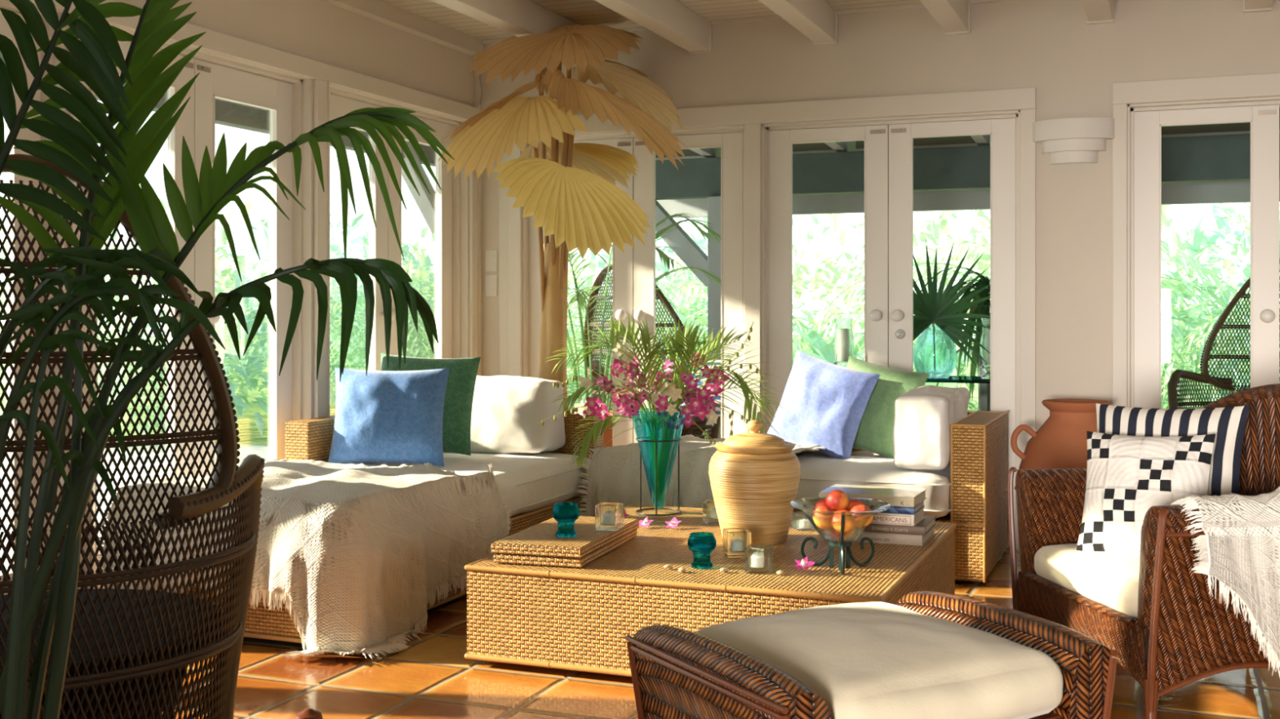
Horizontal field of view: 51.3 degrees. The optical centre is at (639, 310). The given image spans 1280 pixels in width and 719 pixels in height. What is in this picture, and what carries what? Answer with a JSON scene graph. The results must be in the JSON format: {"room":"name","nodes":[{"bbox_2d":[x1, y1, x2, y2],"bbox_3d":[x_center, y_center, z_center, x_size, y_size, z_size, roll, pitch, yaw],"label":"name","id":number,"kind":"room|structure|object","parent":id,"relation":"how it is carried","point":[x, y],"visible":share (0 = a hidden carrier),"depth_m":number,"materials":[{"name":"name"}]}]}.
{"room":"sunroom","nodes":[
{"label":"sunroom","id":0,"kind":"room"},
{"bbox_2d":[0,440,269,573],"bbox_3d":[-22.312,1.200,3.143,36.200,0.080,29.400,0,0,22],"label":"ground","id":1,"kind":"structure","parent":0,"point":[263,451],"depth_m":10.00,"materials":[{"name":"white"}]},
{"bbox_2d":[0,249,167,440],"bbox_3d":[-4.851,0.263,11.177,2.174,1.742,2.113,0,0,20],"label":"shrub","id":2,"kind":"object","parent":1,"relation":"on","point":[116,298],"visible":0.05,"depth_m":11.26,"materials":[{"name":"green plant"}]},
{"bbox_2d":[0,50,435,233],"bbox_3d":[-2.715,-0.040,4.303,0.980,2.400,12.000,0,0,22],"label":"roof","id":3,"kind":"structure","parent":1,"relation":"on","point":[227,113],"depth_m":7.64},
{"bbox_2d":[66,0,474,528],"bbox_3d":[-2.654,-0.170,2.951,0.130,2.580,9.530,0,0,22],"label":"wall","id":4,"kind":"structure","parent":0,"point":[318,30],"depth_m":6.04,"materials":[{"name":"paint"}]},
{"bbox_2d":[0,9,40,595],"bbox_3d":[-2.146,0.057,4.247,0.110,2.103,0.630,0,0,22],"label":"door","id":5,"kind":"structure","parent":4,"relation":"in","point":[5,29],"depth_m":4.46,"materials":[{"name":"paint"}]},
{"bbox_2d":[0,0,66,591],"bbox_3d":[-2.258,0.048,3.950,0.130,2.145,1.320,0,0,22],"label":"trim","id":6,"kind":"structure","parent":4,"relation":"attached to","point":[5,4],"depth_m":4.54,"materials":[{"name":"paint"}]},
{"bbox_2d":[92,40,194,589],"bbox_3d":[-1.862,0.057,4.963,0.110,2.103,0.630,0,0,22],"label":"door","id":7,"kind":"structure","parent":4,"relation":"in","point":[184,126],"depth_m":5.19,"materials":[{"name":"paint"}]},
{"bbox_2d":[109,23,312,420],"bbox_3d":[-1.740,0.048,5.256,0.130,2.145,1.320,0,0,22],"label":"trim","id":8,"kind":"structure","parent":4,"relation":"attached to","point":[302,86],"depth_m":5.84,"materials":[{"name":"paint"}]},
{"bbox_2d":[194,58,292,475],"bbox_3d":[-1.628,0.057,5.553,0.110,2.103,0.630,0,0,22],"label":"door","id":9,"kind":"structure","parent":4,"relation":"in","point":[214,81],"depth_m":5.75,"materials":[{"name":"paint"}]},
{"bbox_2d":[30,0,477,589],"bbox_3d":[-2.494,0.013,3.140,0.030,2.215,8.800,0,0,22],"label":"trim","id":10,"kind":"structure","parent":4,"relation":"attached to","point":[324,74],"depth_m":5.87,"materials":[{"name":"paint"}]},
{"bbox_2d":[329,93,395,370],"bbox_3d":[-1.344,0.057,6.269,0.110,2.103,0.630,0,0,22],"label":"door","id":11,"kind":"structure","parent":4,"relation":"in","point":[340,106],"depth_m":6.48,"materials":[{"name":"paint"}]},
{"bbox_2d":[329,84,468,358],"bbox_3d":[-1.223,0.048,6.562,0.130,2.145,1.320,0,0,22],"label":"trim","id":12,"kind":"structure","parent":4,"relation":"attached to","point":[460,185],"depth_m":7.15,"materials":[{"name":"paint"}]},
{"bbox_2d":[320,0,484,55],"bbox_3d":[-2.482,-1.416,3.135,0.055,0.088,8.800,0,0,22],"label":"trim","id":13,"kind":"structure","parent":4,"relation":"attached to","point":[381,11],"depth_m":6.54,"materials":[{"name":"paint"}]},
{"bbox_2d":[387,115,452,358],"bbox_3d":[-1.110,0.057,6.859,0.110,2.103,0.630,0,0,22],"label":"door","id":14,"kind":"structure","parent":4,"relation":"in","point":[443,197],"depth_m":7.06,"materials":[{"name":"paint"}]},
{"bbox_2d":[0,333,1250,446],"bbox_3d":[12.787,1.200,32.258,80.000,0.080,50.600,0,0,22],"label":"ground","id":15,"kind":"structure","parent":0,"point":[249,434],"depth_m":15.74,"materials":[{"name":"green plant"}]},
{"bbox_2d":[97,182,269,399],"bbox_3d":[-5.685,-0.241,15.614,3.381,2.709,3.287,0,0,42],"label":"shrub","id":16,"kind":"object","parent":15,"relation":"on","point":[227,271],"visible":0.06,"depth_m":15.71,"materials":[{"name":"green plant"}]},
{"bbox_2d":[97,263,335,436],"bbox_3d":[-3.927,0.318,12.339,2.197,1.637,2.192,0,0,1],"label":"shrub","id":17,"kind":"object","parent":15,"relation":"on","point":[253,359],"visible":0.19,"depth_m":12.14,"materials":[{"name":"green plant"}]},
{"bbox_2d":[146,246,368,403],"bbox_3d":[-3.881,0.162,14.045,2.415,1.935,2.348,0,0,-44],"label":"shrub","id":18,"kind":"object","parent":15,"relation":"on","point":[241,264],"visible":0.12,"depth_m":13.80,"materials":[{"name":"green plant"}]},
{"bbox_2d":[164,200,435,388],"bbox_3d":[-4.553,-0.250,18.454,3.653,2.729,3.662,0,0,-40],"label":"shrub","id":19,"kind":"object","parent":15,"relation":"on","point":[352,241],"visible":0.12,"depth_m":18.20,"materials":[{"name":"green plant"}]},
{"bbox_2d":[223,286,435,404],"bbox_3d":[-2.810,0.441,15.306,3.759,1.419,3.687,0,0,28],"label":"palm","id":20,"kind":"object","parent":15,"relation":"on","point":[356,326],"visible":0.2,"depth_m":14.43,"materials":[{"name":"green plant"}]},
{"bbox_2d":[252,226,435,370],"bbox_3d":[-4.560,-0.250,21.143,3.662,2.729,3.653,0,0,44],"label":"shrub","id":21,"kind":"object","parent":15,"relation":"on","point":[359,246],"visible":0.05,"depth_m":21.16,"materials":[{"name":"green plant"}]},
{"bbox_2d":[329,249,435,395],"bbox_3d":[-3.081,0.129,17.171,2.685,2.001,2.679,0,0,11],"label":"shrub","id":22,"kind":"object","parent":15,"relation":"on","point":[360,284],"visible":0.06,"depth_m":16.80,"materials":[{"name":"green plant"}]},
{"bbox_2d":[330,226,571,392],"bbox_3d":[-2.241,-0.040,15.953,2.898,2.322,2.817,0,0,7],"label":"shrub","id":23,"kind":"object","parent":15,"relation":"on","point":[420,273],"visible":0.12,"depth_m":15.62,"materials":[{"name":"green plant"}]},
{"bbox_2d":[422,249,611,404],"bbox_3d":[-1.067,0.061,14.212,2.582,2.129,2.656,0,0,-44],"label":"shrub","id":24,"kind":"object","parent":15,"relation":"on","point":[586,261],"visible":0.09,"depth_m":14.03,"materials":[{"name":"green plant"}]},
{"bbox_2d":[566,269,816,406],"bbox_3d":[0.141,0.368,13.235,4.056,1.561,4.135,0,0,9],"label":"palm","id":25,"kind":"object","parent":15,"relation":"on","point":[677,286],"visible":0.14,"depth_m":12.86,"materials":[{"name":"green plant"}]},
{"bbox_2d":[566,217,817,397],"bbox_3d":[0.542,-0.155,15.946,3.418,2.547,3.409,0,0,44],"label":"shrub","id":26,"kind":"object","parent":15,"relation":"on","point":[660,266],"visible":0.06,"depth_m":15.78,"materials":[{"name":"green plant"}]},
{"bbox_2d":[669,213,915,372],"bbox_3d":[1.604,-0.090,13.746,2.935,2.419,3.019,0,0,-26],"label":"shrub","id":27,"kind":"object","parent":15,"relation":"on","point":[816,281],"visible":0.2,"depth_m":13.44,"materials":[{"name":"green plant"}]},
{"bbox_2d":[792,324,864,364],"bbox_3d":[1.940,0.569,12.517,1.574,1.205,1.396,0,0,-21],"label":"banana plant","id":28,"kind":"object","parent":15,"relation":"on","point":[825,353],"visible":0.14,"depth_m":12.68,"materials":[{"name":"green plant"}]},
{"bbox_2d":[813,209,990,392],"bbox_3d":[3.692,-0.342,15.180,3.522,2.903,3.622,0,0,-40],"label":"shrub","id":29,"kind":"object","parent":15,"relation":"on","point":[940,235],"visible":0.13,"depth_m":15.07,"materials":[{"name":"green plant"}]},
{"bbox_2d":[792,240,1279,408],"bbox_3d":[3.733,0.186,12.912,4.977,1.916,5.074,0,0,0],"label":"palm","id":30,"kind":"object","parent":15,"relation":"on","point":[1195,264],"visible":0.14,"depth_m":12.69,"materials":[{"name":"green plant"}]},
{"bbox_2d":[965,203,1250,408],"bbox_3d":[4.747,-0.140,12.999,3.139,2.516,3.052,0,0,-42],"label":"shrub","id":31,"kind":"object","parent":15,"relation":"on","point":[1173,238],"visible":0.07,"depth_m":12.41,"materials":[{"name":"green plant"}]},
{"bbox_2d":[1161,333,1238,408],"bbox_3d":[4.297,0.589,11.105,1.418,1.117,1.440,0,0,-11],"label":"shrub","id":32,"kind":"object","parent":15,"relation":"on","point":[1176,358],"visible":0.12,"depth_m":10.92,"materials":[{"name":"green plant"}]},
{"bbox_2d":[1161,203,1279,404],"bbox_3d":[5.872,-0.060,12.286,3.166,2.365,3.174,0,0,19],"label":"shrub","id":33,"kind":"object","parent":15,"relation":"on","point":[1196,315],"visible":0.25,"depth_m":12.35,"materials":[{"name":"green plant"}]},
{"bbox_2d":[1161,302,1279,408],"bbox_3d":[5.819,0.514,11.743,3.318,1.277,3.383,0,0,-37],"label":"palm","id":34,"kind":"object","parent":15,"relation":"on","point":[1213,319],"visible":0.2,"depth_m":11.31,"materials":[{"name":"green plant"}]},
{"bbox_2d":[1162,202,1279,399],"bbox_3d":[7.152,-0.342,14.345,3.622,2.903,3.522,0,0,-23],"label":"shrub","id":35,"kind":"object","parent":15,"relation":"on","point":[1229,265],"visible":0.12,"depth_m":14.60,"materials":[{"name":"green plant"}]},
{"bbox_2d":[380,0,922,40],"bbox_3d":[0.827,-1.510,1.571,7.620,0.100,9.530,0,0,22],"label":"ceiling","id":36,"kind":"structure","parent":0,"point":[583,12],"depth_m":6.48,"materials":[{"name":"white paint"}]},
{"bbox_2d":[162,546,1279,718],"bbox_3d":[1.272,1.160,2.938,7.800,0.080,12.400,0,0,22],"label":"floor","id":37,"kind":"structure","parent":0,"point":[432,678],"depth_m":3.95,"materials":[{"name":"tile"}]},
{"bbox_2d":[0,153,265,718],"bbox_3d":[-1.288,0.413,2.836,0.860,1.409,0.859,0,0,25],"label":"chair","id":38,"kind":"object","parent":37,"relation":"on","point":[131,653],"visible":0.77,"depth_m":2.69,"materials":[{"name":"wicker"}]},
{"bbox_2d":[0,0,454,718],"bbox_3d":[-0.676,0.311,1.905,0.797,1.617,0.508,0,0,-5],"label":"palm","id":39,"kind":"object","parent":37,"relation":"on","point":[130,153],"visible":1,"depth_m":1.90,"materials":[{"name":"green plant"}]},
{"bbox_2d":[111,407,603,647],"bbox_3d":[-1.018,0.794,5.497,0.965,0.652,2.210,0,0,22],"label":"daybed","id":40,"kind":"object","parent":37,"relation":"on","point":[306,439],"visible":0.13,"depth_m":5.58,"materials":[{"name":"wicker"}]},
{"bbox_2d":[346,451,590,517],"bbox_3d":[-1.030,0.762,5.421,1.015,0.232,2.114,0,0,22],"label":"mattress","id":41,"kind":"object","parent":40,"relation":"on","point":[531,482],"visible":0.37,"depth_m":5.69,"materials":[{"name":"white fabric"}]},
{"bbox_2d":[94,458,511,660],"bbox_3d":[-1.206,0.857,4.864,1.158,0.519,1.205,0,0,17],"label":"throw","id":42,"kind":"object","parent":41,"relation":"on","point":[359,553],"visible":0.73,"depth_m":4.47,"materials":[{"name":"fabric"}]},
{"bbox_2d":[328,367,449,466],"bbox_3d":[-1.061,0.448,5.624,0.505,0.408,0.227,0,0,2],"label":"throw pillow","id":43,"kind":"object","parent":41,"relation":"on","point":[381,416],"visible":0.98,"depth_m":5.55,"materials":[{"name":"blue fabric"}]},
{"bbox_2d":[380,353,480,455],"bbox_3d":[-0.968,0.420,5.998,0.489,0.450,0.210,0,0,6],"label":"throw pillow","id":44,"kind":"object","parent":41,"relation":"on","point":[462,375],"visible":0.48,"depth_m":5.95,"materials":[{"name":"green fabric"}]},
{"bbox_2d":[470,375,565,453],"bbox_3d":[-0.704,0.490,6.273,0.711,0.370,0.317,0,0,22],"label":"bolster cushion","id":45,"kind":"object","parent":41,"relation":"on","point":[507,411],"visible":0.63,"depth_m":6.09,"materials":[{"name":"white fabric"}]},
{"bbox_2d":[437,23,685,407],"bbox_3d":[-0.334,-0.174,6.383,1.207,2.588,1.304,0,0,22],"label":"palm tree","id":46,"kind":"object","parent":37,"relation":"on","point":[571,191],"visible":0.81,"depth_m":6.16,"materials":[{"name":"yellow plant"}]},
{"bbox_2d":[603,410,612,447],"bbox_3d":[-0.279,0.870,8.017,0.460,0.500,0.460,0,0,22],"label":"terracotta planter","id":47,"kind":"object","parent":37,"relation":"on","point":[607,436],"visible":0.02,"depth_m":7.84,"materials":[{"name":"orange ceramic"}]},
{"bbox_2d":[566,213,720,413],"bbox_3d":[-0.280,0.044,8.023,1.742,1.274,0.952,0,0,22],"label":"areca palm","id":48,"kind":"object","parent":47,"relation":"in","point":[581,300],"visible":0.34,"depth_m":7.98,"materials":[{"name":"green plant"}]},
{"bbox_2d":[583,265,720,439],"bbox_3d":[0.078,0.413,8.548,0.859,1.409,0.860,0,0,-13],"label":"chair","id":49,"kind":"object","parent":37,"relation":"on","point":[694,430],"visible":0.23,"depth_m":8.34,"materials":[{"name":"wicker"}]},
{"bbox_2d":[464,504,956,676],"bbox_3d":[0.320,0.959,4.595,1.319,0.321,1.418,0,0,22],"label":"coffee table","id":50,"kind":"object","parent":37,"relation":"on","point":[575,619],"visible":0.67,"depth_m":4.08,"materials":[{"name":"wicker"}]},
{"bbox_2d":[491,515,639,567],"bbox_3d":[-0.237,0.767,4.456,0.310,0.062,0.611,0,0,17],"label":"box","id":51,"kind":"object","parent":50,"relation":"on","point":[539,544],"visible":0.74,"depth_m":4.22,"materials":[{"name":"beige wicker"}]},
{"bbox_2d":[551,502,579,537],"bbox_3d":[-0.241,0.683,4.339,0.090,0.104,0.090,0,0,22],"label":"goblet","id":52,"kind":"object","parent":51,"relation":"on","point":[566,514],"visible":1,"depth_m":4.31,"materials":[{"name":"teal glass"}]},
{"bbox_2d":[595,502,624,531],"bbox_3d":[-0.102,0.693,4.478,0.082,0.084,0.082,0,0,14],"label":"votive holder","id":53,"kind":"object","parent":51,"relation":"on","point":[608,516],"visible":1,"depth_m":4.44,"materials":[{"name":"clear glass"}]},
{"bbox_2d":[635,436,681,515],"bbox_3d":[0.074,0.654,5.274,0.182,0.294,0.182,0,0,22],"label":"stand","id":54,"kind":"object","parent":50,"relation":"on","point":[641,437],"visible":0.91,"depth_m":5.30,"materials":[{"name":"black metal"}]},
{"bbox_3d":[0.074,0.592,5.274,0.221,0.396,0.221,0,0,22],"label":"vase","id":55,"kind":"object","parent":54,"relation":"in","visible":0},
{"bbox_2d":[537,313,786,502],"bbox_3d":[0.094,0.382,5.303,0.999,0.760,0.463,0,0,-2],"label":"bouquet","id":56,"kind":"object","parent":55,"relation":"in","point":[685,391],"visible":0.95,"depth_m":5.21,"materials":[{"name":"green plant"}]},
{"bbox_2d":[687,532,715,568],"bbox_3d":[0.193,0.750,4.156,0.090,0.104,0.090,0,0,22],"label":"goblet","id":57,"kind":"object","parent":50,"relation":"on","point":[701,544],"visible":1,"depth_m":4.13,"materials":[{"name":"teal glass"}]},
{"bbox_2d":[722,528,751,557],"bbox_3d":[0.317,0.760,4.355,0.082,0.084,0.082,0,0,-6],"label":"votive holder","id":58,"kind":"object","parent":50,"relation":"on","point":[735,540],"visible":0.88,"depth_m":4.32,"materials":[{"name":"clear glass"}]},
{"bbox_2d":[708,420,800,544],"bbox_3d":[0.401,0.593,4.655,0.321,0.418,0.321,0,0,22],"label":"lidded jar","id":59,"kind":"object","parent":50,"relation":"on","point":[754,477],"visible":0.91,"depth_m":4.54,"materials":[{"name":"beige ceramic"}]},
{"bbox_2d":[743,543,773,574],"bbox_3d":[0.363,0.762,4.078,0.078,0.080,0.078,0,0,18],"label":"votive holder","id":60,"kind":"object","parent":50,"relation":"on","point":[757,558],"visible":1,"depth_m":4.04,"materials":[{"name":"clear glass"}]},
{"bbox_2d":[800,505,875,574],"bbox_3d":[0.596,0.708,4.128,0.220,0.190,0.232,0,0,22],"label":"stand","id":61,"kind":"object","parent":50,"relation":"on","point":[829,555],"visible":0.78,"depth_m":4.15,"materials":[{"name":"black metal"}]},
{"bbox_2d":[790,497,890,542],"bbox_3d":[0.621,0.657,4.132,0.308,0.112,0.308,0,0,2],"label":"fruit bowl","id":62,"kind":"object","parent":61,"relation":"on","point":[828,520],"visible":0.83,"depth_m":4.07,"materials":[{"name":"clear glass"}]},
{"bbox_2d":[823,527,935,546],"bbox_3d":[0.849,0.782,4.706,0.340,0.038,0.275,0,0,22],"label":"book","id":63,"kind":"object","parent":50,"relation":"on","point":[877,538],"visible":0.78,"depth_m":4.56,"materials":[{"name":"beige paper"}]},
{"bbox_2d":[863,515,936,535],"bbox_3d":[0.855,0.748,4.684,0.330,0.030,0.255,0,0,21],"label":"book","id":64,"kind":"object","parent":63,"relation":"on","point":[926,525],"visible":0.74,"depth_m":4.55,"materials":[{"name":"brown paper"}]},
{"bbox_2d":[871,506,924,526],"bbox_3d":[0.828,0.713,4.663,0.300,0.038,0.205,0,0,22],"label":"book","id":65,"kind":"object","parent":64,"relation":"on","point":[886,518],"visible":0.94,"depth_m":4.54,"materials":[{"name":"beige paper"}]},
{"bbox_2d":[881,499,924,514],"bbox_3d":[0.832,0.681,4.679,0.300,0.025,0.220,0,0,21],"label":"book","id":66,"kind":"object","parent":65,"relation":"on","point":[893,509],"visible":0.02,"depth_m":4.54,"materials":[{"name":"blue paper"}]},
{"bbox_2d":[818,484,926,507],"bbox_3d":[0.821,0.651,4.685,0.330,0.034,0.240,0,0,22],"label":"book","id":67,"kind":"object","parent":66,"relation":"on","point":[895,496],"visible":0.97,"depth_m":4.63,"materials":[{"name":"beige paper"}]},
{"bbox_2d":[582,406,1008,584],"bbox_3d":[0.722,0.791,6.088,1.775,0.657,0.850,0,0,22],"label":"sofa","id":68,"kind":"object","parent":37,"relation":"on","point":[978,440],"visible":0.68,"depth_m":5.43,"materials":[{"name":"wicker"}]},
{"bbox_2d":[585,450,951,519],"bbox_3d":[0.636,0.761,6.034,1.647,0.235,0.814,0,0,22],"label":"mattress","id":69,"kind":"object","parent":68,"relation":"on","point":[820,472],"visible":0.2,"depth_m":5.56,"materials":[{"name":"white fabric"}]},
{"bbox_2d":[577,435,857,516],"bbox_3d":[0.381,0.834,6.097,1.111,0.468,0.973,0,0,22],"label":"seat cushion","id":70,"kind":"object","parent":69,"relation":"on","point":[614,473],"visible":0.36,"depth_m":5.85,"materials":[{"name":"fabric"}]},
{"bbox_2d":[767,350,879,458],"bbox_3d":[0.824,0.435,6.041,0.512,0.503,0.211,0,0,41],"label":"throw pillow","id":71,"kind":"object","parent":69,"relation":"on","point":[824,403],"visible":0.98,"depth_m":5.96,"materials":[{"name":"blue fabric"}]},
{"bbox_2d":[846,355,928,458],"bbox_3d":[1.066,0.445,6.029,0.486,0.472,0.188,0,0,38],"label":"throw pillow","id":72,"kind":"object","parent":69,"relation":"on","point":[874,434],"visible":0.52,"depth_m":5.94,"materials":[{"name":"green fabric"}]},
{"bbox_2d":[893,385,969,470],"bbox_3d":[1.270,0.500,5.762,0.267,0.342,0.737,0,0,22],"label":"bolster cushion","id":73,"kind":"object","parent":69,"relation":"on","point":[924,415],"visible":0.83,"depth_m":5.44,"materials":[{"name":"white fabric"}]},
{"bbox_2d":[625,591,1118,718],"bbox_3d":[0.496,0.904,2.923,0.870,0.432,0.676,0,0,-28],"label":"wicker ottoman","id":74,"kind":"object","parent":37,"relation":"on","point":[928,655],"visible":1,"depth_m":2.77,"materials":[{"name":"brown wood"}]},
{"bbox_2d":[695,601,1062,718],"bbox_3d":[0.496,0.791,2.923,0.652,0.208,0.676,0,0,-28],"label":"seat cushion","id":75,"kind":"object","parent":74,"relation":"on","point":[872,660],"depth_m":2.75,"materials":[{"name":"white fabric"}]},
{"bbox_2d":[913,266,990,411],"bbox_3d":[2.150,0.407,8.117,1.386,1.427,1.341,0,0,22],"label":"plant","id":76,"kind":"object","parent":37,"relation":"on","point":[983,308],"visible":0.13,"depth_m":8.11,"materials":[{"name":"green plant"}]},
{"bbox_2d":[925,375,990,383],"bbox_3d":[1.472,0.744,7.377,1.600,0.752,0.440,0,0,22],"label":"console table","id":77,"kind":"object","parent":37,"relation":"on","point":[952,379],"visible":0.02,"depth_m":7.10,"materials":[{"name":"clear glass"}]},
{"bbox_2d":[832,317,854,367],"bbox_3d":[1.147,0.204,7.506,0.124,0.325,0.124,0,0,-23],"label":"lamp","id":78,"kind":"object","parent":77,"relation":"on","point":[843,344],"visible":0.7,"depth_m":7.46,"materials":[{"name":"clear glass"}]},
{"bbox_2d":[913,324,956,377],"bbox_3d":[1.611,0.224,7.279,0.236,0.286,0.236,0,0,22],"label":"round vase","id":79,"kind":"object","parent":77,"relation":"on","point":[935,352],"visible":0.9,"depth_m":7.19,"materials":[{"name":"teal glass"}]},
{"bbox_2d":[861,240,990,368],"bbox_3d":[1.607,-0.034,7.199,0.823,0.710,0.175,0,0,2],"label":"fan palm leaf","id":80,"kind":"object","parent":79,"relation":"in","point":[939,308],"visible":0.68,"depth_m":7.22,"materials":[{"name":"green plant"}]},
{"bbox_2d":[979,318,990,378],"bbox_3d":[1.897,0.204,7.187,0.124,0.325,0.124,0,0,-23],"label":"lamp","id":81,"kind":"object","parent":77,"relation":"on","point":[985,335],"visible":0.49,"depth_m":7.15,"materials":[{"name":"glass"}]},
{"bbox_2d":[655,106,1279,438],"bbox_3d":[3.271,-0.107,7.438,9.400,2.535,3.163,0,0,22],"label":"roof","id":82,"kind":"structure","parent":37,"relation":"on","point":[1208,163],"depth_m":8.89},
{"bbox_2d":[1010,399,1111,469],"bbox_3d":[1.864,0.753,5.694,0.470,0.733,0.470,0,0,-35],"label":"terracotta urn","id":83,"kind":"object","parent":37,"relation":"on","point":[1060,442],"visible":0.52,"depth_m":5.59,"materials":[{"name":"orange ceramic"}]},
{"bbox_2d":[1007,383,1279,718],"bbox_3d":[1.715,0.674,3.999,0.886,0.898,0.967,0,0,-8],"label":"wicker armchair","id":84,"kind":"object","parent":37,"relation":"on","point":[1163,622],"visible":0.73,"depth_m":3.75,"materials":[{"name":"brown wicker"}]},
{"bbox_2d":[1034,543,1140,619],"bbox_3d":[1.595,0.799,3.983,0.643,0.159,0.659,0,0,-8],"label":"seat cushion","id":85,"kind":"object","parent":84,"relation":"on","point":[1086,584],"depth_m":3.90,"materials":[{"name":"white fabric"}]},
{"bbox_2d":[1075,431,1215,552],"bbox_3d":[1.520,0.554,4.014,0.383,0.374,0.193,0,0,32],"label":"throw pillow","id":86,"kind":"object","parent":84,"relation":"on","point":[1127,476],"visible":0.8,"depth_m":3.99,"materials":[{"name":"white fabric"}]},
{"bbox_2d":[1096,403,1249,496],"bbox_3d":[1.637,0.488,4.154,0.497,0.398,0.174,0,0,44],"label":"throw pillow","id":87,"kind":"object","parent":84,"relation":"on","point":[1228,424],"visible":0.39,"depth_m":4.08,"materials":[{"name":"fabric"}]},
{"bbox_2d":[1170,486,1279,677],"bbox_3d":[1.868,0.630,3.658,0.952,0.858,0.388,0,0,-30],"label":"throw","id":88,"kind":"object","parent":84,"relation":"on","point":[1240,546],"visible":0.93,"depth_m":3.48,"materials":[{"name":"fabric"}]},
{"bbox_2d":[1167,258,1279,408],"bbox_3d":[3.301,0.413,7.053,0.859,1.409,0.860,0,0,2],"label":"chair","id":89,"kind":"object","parent":37,"relation":"on","point":[1174,385],"visible":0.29,"depth_m":7.41,"materials":[{"name":"wicker"}]},
{"bbox_2d":[481,0,1279,431],"bbox_3d":[2.619,-0.170,5.916,7.490,2.580,0.130,0,0,22],"label":"wall","id":90,"kind":"structure","parent":0,"point":[1073,65],"depth_m":6.15,"materials":[{"name":"paint"}]},
{"bbox_2d":[474,57,507,376],"bbox_3d":[-0.799,-0.125,7.185,0.200,2.490,0.030,0,0,22],"label":"trim","id":91,"kind":"structure","parent":90,"relation":"attached to","point":[503,200],"depth_m":7.17,"materials":[{"name":"paint"}]},
{"bbox_2d":[431,0,576,36],"bbox_3d":[-1.909,-1.381,2.908,0.119,0.158,8.800,0,0,22],"label":"trim","id":92,"kind":"structure","parent":90,"relation":"attached to","point":[517,18],"depth_m":6.14,"materials":[{"name":"paint"}]},
{"bbox_2d":[530,137,633,446],"bbox_3d":[-0.319,0.104,7.040,0.594,2.008,0.110,0,0,22],"label":"door","id":93,"kind":"structure","parent":90,"relation":"in","point":[622,263],"depth_m":6.98,"materials":[{"name":"paint"}]},
{"bbox_2d":[594,0,711,54],"bbox_3d":[-1.311,-1.381,2.671,0.119,0.158,8.800,0,0,22],"label":"ceiling beam","id":94,"kind":"structure","parent":90,"relation":"attached to","point":[670,20],"depth_m":6.25,"materials":[{"name":"paint"}]},
{"bbox_2d":[633,132,742,443],"bbox_3d":[0.237,0.104,6.819,0.594,2.008,0.110,0,0,22],"label":"door","id":95,"kind":"structure","parent":90,"relation":"in","point":[731,144],"depth_m":6.76,"materials":[{"name":"paint"}]},
{"bbox_2d":[483,0,1013,44],"bbox_3d":[2.174,-1.451,6.014,6.590,0.018,0.015,0,0,22],"label":"trim","id":96,"kind":"structure","parent":90,"relation":"attached to","point":[972,2],"depth_m":6.49,"materials":[{"name":"paint"}]},
{"bbox_2d":[507,87,1035,462],"bbox_3d":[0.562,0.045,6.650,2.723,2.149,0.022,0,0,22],"label":"trim","id":97,"kind":"structure","parent":90,"relation":"attached to","point":[752,116],"depth_m":6.57,"materials":[{"name":"paint"}]},
{"bbox_2d":[759,0,837,44],"bbox_3d":[-0.710,-1.381,2.433,0.119,0.158,8.800,0,0,22],"label":"ceiling beam","id":98,"kind":"structure","parent":90,"relation":"attached to","point":[816,20],"depth_m":6.13,"materials":[{"name":"paint"}]},
{"bbox_2d":[768,124,888,428],"bbox_3d":[0.918,0.104,6.549,0.595,2.008,0.110,0,0,22],"label":"door","id":99,"kind":"structure","parent":90,"relation":"in","point":[876,138],"depth_m":6.60,"materials":[{"name":"paint"}]},
{"bbox_2d":[761,110,1020,551],"bbox_3d":[1.211,0.095,6.474,1.250,2.050,0.130,0,0,22],"label":"trim","id":100,"kind":"structure","parent":90,"relation":"attached to","point":[1015,114],"depth_m":6.50,"materials":[{"name":"paint"}]},
{"bbox_2d":[920,0,970,35],"bbox_3d":[-0.121,-1.381,2.199,0.119,0.158,8.800,0,0,22],"label":"ceiling beam","id":101,"kind":"structure","parent":90,"relation":"attached to","point":[953,16],"depth_m":6.00,"materials":[{"name":"paint"}]},
{"bbox_2d":[888,118,1015,546],"bbox_3d":[1.475,0.104,6.328,0.595,2.008,0.110,0,0,22],"label":"door","id":102,"kind":"structure","parent":90,"relation":"in","point":[1002,132],"depth_m":6.27,"materials":[{"name":"paint"}]},
{"bbox_2d":[1032,117,1114,164],"bbox_3d":[1.964,-0.767,6.044,0.362,0.195,0.114,0,0,22],"label":"wall sconce","id":103,"kind":"object","parent":90,"relation":"attached to","point":[1076,140],"visible":1,"depth_m":6.02,"materials":[{"name":"white paint"}]},
{"bbox_2d":[1081,0,1114,24],"bbox_3d":[0.472,-1.381,1.964,0.119,0.158,8.800,0,0,22],"label":"ceiling beam","id":104,"kind":"structure","parent":90,"relation":"attached to","point":[1097,11],"depth_m":5.86,"materials":[{"name":"paint"}]},
{"bbox_2d":[1112,72,1279,406],"bbox_3d":[2.781,0.045,5.770,1.383,2.149,0.022,0,0,22],"label":"trim","id":105,"kind":"structure","parent":90,"relation":"attached to","point":[1261,85],"depth_m":6.00,"materials":[{"name":"paint"}]},
{"bbox_2d":[1127,96,1279,407],"bbox_3d":[2.805,0.095,5.843,1.251,2.050,0.130,0,0,22],"label":"trim","id":106,"kind":"structure","parent":90,"relation":"attached to","point":[1271,100],"depth_m":6.01,"materials":[{"name":"paint"}]},
{"bbox_2d":[1133,104,1279,408],"bbox_3d":[2.512,0.104,5.918,0.596,2.008,0.110,0,0,22],"label":"door","id":107,"kind":"structure","parent":90,"relation":"in","point":[1264,120],"depth_m":5.95,"materials":[{"name":"paint"}]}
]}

